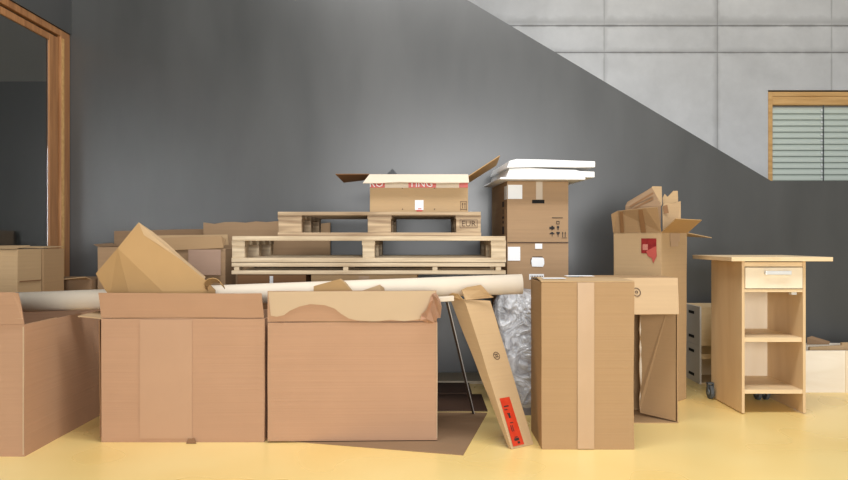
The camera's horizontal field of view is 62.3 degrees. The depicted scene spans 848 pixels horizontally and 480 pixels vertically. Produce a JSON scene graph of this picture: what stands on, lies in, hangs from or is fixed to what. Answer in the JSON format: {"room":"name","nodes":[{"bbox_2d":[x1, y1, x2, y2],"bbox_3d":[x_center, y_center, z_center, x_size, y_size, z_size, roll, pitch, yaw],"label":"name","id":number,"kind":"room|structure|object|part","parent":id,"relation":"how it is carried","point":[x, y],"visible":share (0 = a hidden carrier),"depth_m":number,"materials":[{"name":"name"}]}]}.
{"room":"storage room","nodes":[
{"label":"storage room","id":0,"kind":"room"},
{"bbox_2d":[10,0,71,34],"bbox_3d":[-2.695,-2.460,3.100,0.170,1.880,4.200,0,0,0],"label":"wall","id":1,"kind":"structure","parent":0,"point":[58,13],"depth_m":4.95,"materials":[{"name":"paint"}]},
{"bbox_2d":[0,0,69,276],"bbox_3d":[-2.669,-0.259,3.098,0.102,2.518,4.195,0,0,0],"label":"window","id":2,"kind":"structure","parent":1,"relation":"in","point":[34,53],"depth_m":4.75,"materials":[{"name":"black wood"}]},
{"bbox_3d":[-2.644,-0.203,2.965,0.006,2.406,3.929,0,0,0],"label":"pane","id":3,"kind":"part","parent":2,"relation":"part of","materials":[{"name":"clear glass"}]},
{"bbox_3d":[-2.670,-1.494,3.032,0.100,0.048,4.064,0,0,0],"label":"head rail","id":4,"kind":"part","parent":2,"relation":"part of","materials":[{"name":"brown wood"}]},
{"bbox_3d":[-2.670,-0.259,5.130,0.100,2.518,0.130,0,0,0],"label":"corner post","id":5,"kind":"part","parent":2,"relation":"part of","materials":[{"name":"brown wood"}]},
{"bbox_2d":[0,377,847,479],"bbox_3d":[0.000,1.050,1.500,16.000,0.100,13.000,0,0,0],"label":"floor","id":6,"kind":"structure","parent":0,"point":[710,439],"depth_m":3.23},
{"bbox_2d":[0,245,40,291],"bbox_3d":[-2.472,0.515,4.183,0.259,0.969,0.268,0,0,0],"label":"cardboard box","id":7,"kind":"object","parent":6,"relation":"on","point":[20,269],"visible":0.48,"depth_m":4.09,"materials":[{"name":"brown cardboard"}]},
{"bbox_2d":[22,246,63,290],"bbox_3d":[-2.476,0.520,4.460,0.251,0.960,0.253,0,0,0],"label":"cardboard box","id":8,"kind":"object","parent":6,"relation":"on","point":[52,259],"visible":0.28,"depth_m":4.46,"materials":[{"name":"brown cardboard"}]},
{"bbox_2d":[0,292,99,456],"bbox_3d":[-2.222,0.619,3.608,0.761,0.761,0.788,0,0,0],"label":"cardboard box","id":9,"kind":"object","parent":6,"relation":"on","point":[50,374],"visible":0.88,"depth_m":3.41,"materials":[{"name":"cardboard"}]},
{"bbox_2d":[64,277,96,290],"bbox_3d":[-2.407,0.621,4.851,0.389,0.759,0.502,0,0,0],"label":"cardboard box","id":10,"kind":"object","parent":6,"relation":"on","point":[70,283],"visible":0.11,"depth_m":4.68,"materials":[{"name":"brown cardboard"}]},
{"bbox_2d":[94,243,117,319],"bbox_3d":[-1.966,0.511,4.885,0.538,0.979,0.335,0,0,0],"label":"cardboard box","id":11,"kind":"object","parent":6,"relation":"on","point":[104,251],"visible":0.06,"depth_m":4.72,"materials":[{"name":"brown cardboard"}]},
{"bbox_2d":[114,229,202,246],"bbox_3d":[-1.933,0.290,5.156,0.681,0.742,0.033,0,0,0],"label":"carton","id":12,"kind":"object","parent":6,"relation":"on","point":[119,236],"visible":0.04,"depth_m":5.15,"materials":[{"name":"brown cardboard"}]},
{"bbox_2d":[78,293,267,441],"bbox_3d":[-1.261,0.630,3.685,0.950,0.740,0.475,0,0,0],"label":"cardboard box","id":13,"kind":"object","parent":6,"relation":"on","point":[174,367],"visible":0.81,"depth_m":3.47,"materials":[{"name":"brown cardboard"}]},
{"bbox_3d":[-1.619,0.691,3.537,0.010,0.580,0.109,0,0,-10],"label":"loose panel","id":14,"kind":"part","parent":13,"relation":"part of","materials":[{"name":"brown cardboard"}]},
{"bbox_2d":[96,223,215,292],"bbox_3d":[-1.364,0.450,3.573,0.615,1.081,0.080,0,0,0],"label":"cardboard","id":15,"kind":"object","parent":13,"relation":"in","point":[143,262],"visible":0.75,"depth_m":3.56,"materials":[{"name":"brown cardboard"}]},
{"bbox_2d":[204,278,224,290],"bbox_3d":[-1.055,0.225,3.533,0.094,0.073,0.054,0,0,0],"label":"cardboard","id":16,"kind":"object","parent":15,"relation":"on","point":[209,281],"visible":1,"depth_m":3.53,"materials":[{"name":"brown cardboard"}]},
{"bbox_2d":[15,274,523,311],"bbox_3d":[-0.891,0.283,3.695,2.819,0.207,0.115,0,0,0],"label":"paper roll","id":17,"kind":"object","parent":13,"relation":"on","point":[41,301],"visible":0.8,"depth_m":3.65,"materials":[{"name":"beige paper"}]},
{"bbox_2d":[186,438,195,443],"bbox_3d":[-1.141,0.988,3.456,0.050,0.022,0.028,0,0,0],"label":"scrap","id":18,"kind":"object","parent":6,"relation":"on","point":[190,440],"visible":1,"depth_m":3.45,"materials":[{"name":"brown cardboard"}]},
{"bbox_2d":[157,234,235,284],"bbox_3d":[-1.512,0.482,4.551,0.517,1.037,0.262,0,0,0],"label":"cardboard box","id":19,"kind":"object","parent":6,"relation":"on","point":[207,254],"visible":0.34,"depth_m":4.44,"materials":[{"name":"brown cardboard"}]},
{"bbox_3d":[-1.382,0.141,4.421,0.205,0.161,0.002,0,0,0],"label":"panel","id":20,"kind":"part","parent":19,"relation":"part of","materials":[{"name":"brown cardboard"}]},
{"bbox_2d":[203,221,330,283],"bbox_3d":[-1.144,0.432,5.122,0.919,1.138,0.046,0,0,0],"label":"carton","id":21,"kind":"object","parent":6,"relation":"on","point":[256,228],"visible":0.11,"depth_m":5.10,"materials":[{"name":"brown cardboard"}]},
{"bbox_2d":[237,274,310,309],"bbox_3d":[-0.890,0.600,4.467,0.401,0.800,0.746,0,0,0],"label":"cardboard box","id":22,"kind":"object","parent":6,"relation":"on","point":[241,278],"visible":0.11,"depth_m":4.10,"materials":[{"name":"brown cardboard"}]},
{"bbox_2d":[311,274,417,281],"bbox_3d":[-0.350,0.600,4.467,0.621,0.800,0.746,0,0,0],"label":"cardboard box","id":23,"kind":"object","parent":6,"relation":"on","point":[314,277],"visible":0.09,"depth_m":4.10,"materials":[{"name":"brown cardboard"}]},
{"bbox_2d":[232,262,505,273],"bbox_3d":[-0.319,0.165,4.450,1.583,0.066,0.800,0,0,0],"label":"wooden pallet","id":24,"kind":"object","parent":23,"relation":"on","point":[254,267],"visible":0.91,"depth_m":4.05,"materials":[{"name":"brown wood"}]},
{"bbox_2d":[232,236,505,261],"bbox_3d":[-0.318,0.053,4.450,1.585,0.151,0.800,0,0,0],"label":"wooden pallet","id":25,"kind":"object","parent":24,"relation":"on","point":[244,248],"visible":1,"depth_m":4.05,"materials":[{"name":"brown wood"}]},
{"bbox_2d":[278,212,480,235],"bbox_3d":[-0.263,-0.095,4.520,1.198,0.143,0.780,0,0,0],"label":"wooden pallet","id":26,"kind":"object","parent":25,"relation":"on","point":[289,223],"visible":0.95,"depth_m":4.13,"materials":[{"name":"brown wood"}]},
{"bbox_2d":[335,155,499,211],"bbox_3d":[-0.031,-0.343,4.445,1.020,0.352,0.411,0,0,0],"label":"cardboard box","id":27,"kind":"object","parent":26,"relation":"on","point":[388,192],"visible":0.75,"depth_m":4.30,"materials":[{"name":"brown cardboard"}]},
{"bbox_2d":[290,412,486,455],"bbox_3d":[-0.168,0.998,3.658,1.064,0.004,0.804,0,0,0],"label":"cardboard sheet","id":28,"kind":"object","parent":6,"relation":"on","point":[456,431],"visible":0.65,"depth_m":3.47,"materials":[{"name":"brown cardboard"}]},
{"bbox_2d":[267,291,441,440],"bbox_3d":[-0.349,0.621,3.695,0.871,0.742,0.553,0,0,0],"label":"cardboard box","id":29,"kind":"object","parent":28,"relation":"on","point":[355,380],"visible":1,"depth_m":3.47,"materials":[{"name":"cardboard"}]},
{"bbox_2d":[313,279,352,321],"bbox_3d":[-0.457,0.587,3.552,0.227,0.786,0.045,0,0,0],"label":"scrap","id":30,"kind":"object","parent":29,"relation":"in","point":[339,284],"visible":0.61,"depth_m":3.53,"materials":[{"name":"brown cardboard"}]},
{"bbox_2d":[359,285,384,321],"bbox_3d":[-0.282,0.603,3.583,0.168,0.754,0.046,0,0,0],"label":"scrap","id":31,"kind":"object","parent":29,"relation":"in","point":[378,287],"visible":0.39,"depth_m":3.56,"materials":[{"name":"brown cardboard"}]},
{"bbox_2d":[439,296,474,413],"bbox_3d":[0.163,0.640,3.794,0.117,0.711,0.543,0,0,16],"label":"metal post","id":32,"kind":"object","parent":28,"relation":"on","point":[446,299],"visible":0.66,"depth_m":3.71,"materials":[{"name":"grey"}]},
{"bbox_2d":[438,383,471,393],"bbox_3d":[0.140,0.994,4.700,0.340,0.012,0.320,0,0,0],"label":"sheet","id":33,"kind":"object","parent":6,"relation":"on","point":[443,388],"visible":0.64,"depth_m":4.67,"materials":[{"name":"brown cardboard"}]},
{"bbox_2d":[437,373,482,383],"bbox_3d":[0.065,0.990,5.035,0.730,0.020,0.310,0,0,0],"label":"cardboard sheet","id":34,"kind":"object","parent":6,"relation":"on","point":[472,378],"visible":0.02,"depth_m":4.97,"materials":[{"name":"grey cardboard"}]},
{"bbox_2d":[438,394,487,411],"bbox_3d":[0.170,0.996,4.305,0.400,0.008,0.430,0,0,0],"label":"sheet","id":35,"kind":"object","parent":6,"relation":"on","point":[446,402],"visible":0.64,"depth_m":4.26,"materials":[{"name":"brown cardboard"}]},
{"bbox_2d":[448,285,532,448],"bbox_3d":[0.321,0.614,3.544,0.192,0.773,0.442,0,0,-39],"label":"cardboard box","id":36,"kind":"object","parent":6,"relation":"on","point":[476,317],"visible":0.98,"depth_m":3.51,"materials":[{"name":"brown cardboard"}]},
{"bbox_2d":[504,405,519,443],"bbox_3d":[0.426,0.894,3.403,0.034,0.171,0.080,0,0,-44],"label":"print","id":37,"kind":"object","parent":36,"relation":"attached to","point":[511,414],"depth_m":3.40,"materials":[{"name":"red paper"}]},
{"bbox_2d":[492,296,499,320],"bbox_3d":[0.696,0.698,4.701,0.391,0.604,0.584,0,0,-4],"label":"cardboard box","id":38,"kind":"object","parent":6,"relation":"on","point":[494,299],"visible":0.02,"depth_m":4.83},
{"bbox_2d":[492,242,567,300],"bbox_3d":[0.696,0.204,4.701,0.391,0.381,0.584,0,0,-4],"label":"cardboard box","id":39,"kind":"object","parent":38,"relation":"on","point":[528,259],"visible":0.52,"depth_m":4.41,"materials":[{"name":"brown cardboard"}]},
{"bbox_2d":[492,181,567,241],"bbox_3d":[0.695,-0.178,4.702,0.394,0.383,0.584,0,0,-4],"label":"cardboard box","id":40,"kind":"object","parent":39,"relation":"on","point":[522,211],"visible":0.91,"depth_m":4.42,"materials":[{"name":"brown cardboard"}]},
{"bbox_2d":[484,177,584,186],"bbox_3d":[0.708,-0.379,4.644,0.533,0.014,0.660,0,0,-4],"label":"foam slab","id":41,"kind":"object","parent":40,"relation":"on","point":[500,180],"visible":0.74,"depth_m":4.33,"materials":[{"name":"white plastic"}]},
{"bbox_2d":[491,168,594,184],"bbox_3d":[0.760,-0.416,4.647,0.552,0.058,0.640,0,0,-4],"label":"foam slab","id":42,"kind":"object","parent":41,"relation":"on","point":[512,172],"visible":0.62,"depth_m":4.33,"materials":[{"name":"white plastic"}]},
{"bbox_2d":[490,159,594,176],"bbox_3d":[0.761,-0.469,4.628,0.552,0.055,0.620,0,0,-4],"label":"foam slab","id":43,"kind":"object","parent":42,"relation":"on","point":[517,163],"visible":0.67,"depth_m":4.33,"materials":[{"name":"white plastic"}]},
{"bbox_2d":[494,289,530,415],"bbox_3d":[0.546,0.645,4.117,0.320,0.710,0.348,0,0,0],"label":"wrapped bundle","id":44,"kind":"object","parent":6,"relation":"on","point":[514,325],"visible":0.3,"depth_m":3.98,"materials":[{"name":"grey"}]},
{"bbox_2d":[531,275,633,449],"bbox_3d":[0.782,0.591,3.513,0.447,0.818,0.337,0,0,0],"label":"cardboard box","id":45,"kind":"object","parent":6,"relation":"on","point":[582,328],"visible":1,"depth_m":3.35,"materials":[{"name":"brown cardboard"}]},
{"bbox_2d":[579,275,678,422],"bbox_3d":[1.149,0.603,3.915,0.479,0.795,0.411,0,0,0],"label":"cardboard box","id":46,"kind":"object","parent":6,"relation":"on","point":[656,300],"visible":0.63,"depth_m":3.88,"materials":[{"name":"brown cardboard"}]},
{"bbox_2d":[611,207,711,400],"bbox_3d":[1.526,0.403,4.439,0.664,1.195,0.455,0,0,-44],"label":"cardboard box","id":47,"kind":"object","parent":6,"relation":"on","point":[640,245],"visible":0.55,"depth_m":4.33,"materials":[{"name":"brown cardboard"}]},
{"bbox_2d":[625,186,661,226],"bbox_3d":[1.387,-0.169,4.396,0.240,0.340,0.113,0,0,0],"label":"cardboard","id":48,"kind":"object","parent":47,"relation":"in","point":[652,197],"visible":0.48,"depth_m":4.39,"materials":[{"name":"brown cardboard"}]},
{"bbox_3d":[1.485,-0.274,4.396,0.095,0.130,0.074,0,0,-33],"label":"panel","id":49,"kind":"part","parent":48,"relation":"part of","materials":[{"name":"beige cardboard"}]},
{"bbox_2d":[662,191,680,229],"bbox_3d":[1.552,-0.141,4.419,0.133,0.345,0.110,0,0,0],"label":"cardboard","id":50,"kind":"object","parent":47,"relation":"in","point":[671,209],"visible":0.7,"depth_m":4.40,"materials":[{"name":"beige cardboard"}]},
{"bbox_2d":[686,341,710,383],"bbox_3d":[2.119,0.867,5.010,0.422,0.266,0.300,0,0,0],"label":"crate","id":51,"kind":"object","parent":6,"relation":"on","point":[698,358],"visible":0.41,"depth_m":5.01,"materials":[{"name":"beige"}]},
{"bbox_3d":[1.915,0.867,5.010,0.012,0.266,0.300,0,0,0],"label":"panel","id":52,"kind":"part","parent":51,"relation":"part of","materials":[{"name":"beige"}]},
{"bbox_2d":[686,303,710,345],"bbox_3d":[2.119,0.598,5.010,0.422,0.270,0.300,0,0,0],"label":"crate","id":53,"kind":"object","parent":51,"relation":"on","point":[698,331],"visible":0.38,"depth_m":4.88,"materials":[{"name":"beige wood"}]},
{"bbox_3d":[1.915,0.598,5.010,0.012,0.270,0.300,0,0,0],"label":"panel","id":54,"kind":"part","parent":53,"relation":"part of","materials":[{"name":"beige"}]},
{"bbox_3d":[2.119,0.592,5.154,0.397,0.258,0.012,0,0,0],"label":"panel","id":55,"kind":"part","parent":53,"relation":"part of","materials":[{"name":"beige wood"}]},
{"bbox_3d":[2.119,0.593,4.866,0.397,0.256,0.012,0,0,0],"label":"panel","id":56,"kind":"part","parent":53,"relation":"part of","materials":[{"name":"beige wood"}]},
{"bbox_3d":[2.119,0.807,4.866,0.397,0.035,0.012,0,0,0],"label":"panel","id":57,"kind":"part","parent":51,"relation":"part of","materials":[{"name":"brown wood"}]},
{"bbox_3d":[2.119,0.861,5.154,0.397,0.254,0.012,0,0,0],"label":"panel","id":58,"kind":"part","parent":51,"relation":"part of","materials":[{"name":"brown wood"}]},
{"bbox_2d":[693,255,832,412],"bbox_3d":[2.032,0.548,4.270,0.576,0.903,0.580,0,0,0],"label":"base cabinet","id":59,"kind":"object","parent":6,"relation":"on","point":[758,302],"visible":1,"depth_m":4.17,"materials":[{"name":"brown wood"}]},
{"bbox_3d":[1.833,0.558,4.245,0.016,0.872,0.430,0,0,0],"label":"panel","id":60,"kind":"part","parent":59,"relation":"part of","materials":[{"name":"brown wood"}]},
{"bbox_3d":[2.008,0.511,4.454,0.335,0.778,0.012,0,0,0],"label":"panel","id":61,"kind":"part","parent":59,"relation":"part of","materials":[{"name":"brown wood"}]},
{"bbox_2d":[693,255,832,260],"bbox_3d":[2.032,0.109,4.270,0.576,0.024,0.580,0,0,0],"label":"countertop","id":62,"kind":"structure","parent":59,"relation":"on","point":[707,257],"depth_m":3.98,"materials":[{"name":"brown wood"}]},
{"bbox_2d":[745,329,801,341],"bbox_3d":[2.008,0.574,4.245,0.335,0.026,0.406,0,0,0],"label":"shelf","id":63,"kind":"object","parent":59,"relation":"attached to","point":[751,335],"depth_m":4.08,"materials":[{"name":"brown wood"}]},
{"bbox_3d":[2.008,0.140,4.241,0.335,0.026,0.414,0,0,0],"label":"rail","id":64,"kind":"part","parent":59,"relation":"part of","materials":[{"name":"brown wood"}]},
{"bbox_3d":[2.008,0.218,4.219,0.329,0.120,0.382,0,0,0],"label":"drawer","id":65,"kind":"part","parent":59,"relation":"part of","materials":[{"name":"brown wood"}]},
{"bbox_2d":[745,376,802,393],"bbox_3d":[2.008,0.872,4.241,0.335,0.023,0.414,0,0,0],"label":"shelf","id":66,"kind":"object","parent":59,"relation":"attached to","point":[753,384],"depth_m":4.12,"materials":[{"name":"brown wood"}]},
{"bbox_3d":[2.022,0.187,4.014,0.147,0.022,0.028,0,0,0],"label":"handle","id":67,"kind":"part","parent":59,"relation":"part of","materials":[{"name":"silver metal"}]},
{"bbox_3d":[2.184,0.558,4.245,0.016,0.872,0.430,0,0,0],"label":"panel","id":68,"kind":"part","parent":59,"relation":"part of","materials":[{"name":"brown wood"}]},
{"bbox_2d":[806,336,847,392],"bbox_3d":[2.910,0.832,4.767,0.980,0.336,0.350,0,0,0],"label":"wooden box","id":69,"kind":"object","parent":6,"relation":"on","point":[826,370],"depth_m":4.60,"materials":[{"name":"brown wood"}]},
{"bbox_2d":[808,346,826,349],"bbox_3d":[2.629,0.849,4.690,0.114,0.281,0.020,0,0,0],"label":"carton","id":70,"kind":"object","parent":69,"relation":"in","point":[813,347],"visible":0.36,"depth_m":4.68,"materials":[{"name":"beige cardboard"}]},
{"bbox_3d":[2.719,0.693,4.841,0.145,0.060,0.014,0,0,13],"label":"cardboard strip","id":71,"kind":"part","parent":69,"relation":"part of","materials":[{"name":"brown cardboard"}]},
{"bbox_3d":[2.910,0.863,4.936,0.980,0.275,0.012,0,0,0],"label":"panel","id":72,"kind":"part","parent":69,"relation":"part of","materials":[{"name":"beige wood"}]},
{"bbox_2d":[827,345,842,349],"bbox_3d":[2.748,0.847,4.710,0.118,0.284,0.020,0,0,0],"label":"carton","id":73,"kind":"object","parent":69,"relation":"in","point":[831,347],"visible":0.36,"depth_m":4.70,"materials":[{"name":"beige cardboard"}]},
{"bbox_2d":[840,342,847,349],"bbox_3d":[2.902,0.837,4.730,0.185,0.304,0.020,0,0,0],"label":"carton","id":74,"kind":"object","parent":69,"relation":"in","point":[845,344],"visible":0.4,"depth_m":4.72,"materials":[{"name":"beige cardboard"}]},
{"bbox_2d":[70,0,847,372],"bbox_3d":[2.180,-1.200,5.280,9.640,4.400,0.160,0,0,0],"label":"wall","id":75,"kind":"structure","parent":0,"point":[185,114],"depth_m":5.20,"materials":[{"name":"paint"}]},
{"bbox_2d":[468,0,847,178],"bbox_3d":[2.700,-1.300,6.850,10.600,4.600,0.300,0,0,0],"label":"wall","id":76,"kind":"structure","parent":0,"point":[709,68],"depth_m":6.70,"materials":[{"name":"concrete"}]},
{"bbox_2d":[768,91,847,180],"bbox_3d":[4.242,-0.716,6.815,1.917,1.431,0.190,0,0,0],"label":"window","id":77,"kind":"structure","parent":76,"relation":"in","point":[775,98],"depth_m":6.73,"materials":[{"name":"brown wood"}]},
{"bbox_2d":[773,105,847,180],"bbox_3d":[4.242,-0.669,6.754,1.799,1.244,0.048,0,0,0],"label":"blind","id":78,"kind":"object","parent":77,"relation":"attached to","point":[810,143],"visible":0.53,"depth_m":6.74,"materials":[{"name":"white plastic"}]},
{"bbox_3d":[3.833,-0.696,6.736,0.008,1.191,0.006,0,0,0],"label":"ladder cord","id":79,"kind":"part","parent":78,"relation":"part of","materials":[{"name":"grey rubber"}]},
{"bbox_3d":[4.242,-0.691,6.905,1.807,1.281,0.010,0,0,0],"label":"pane","id":80,"kind":"part","parent":77,"relation":"part of","materials":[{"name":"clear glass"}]}
]}

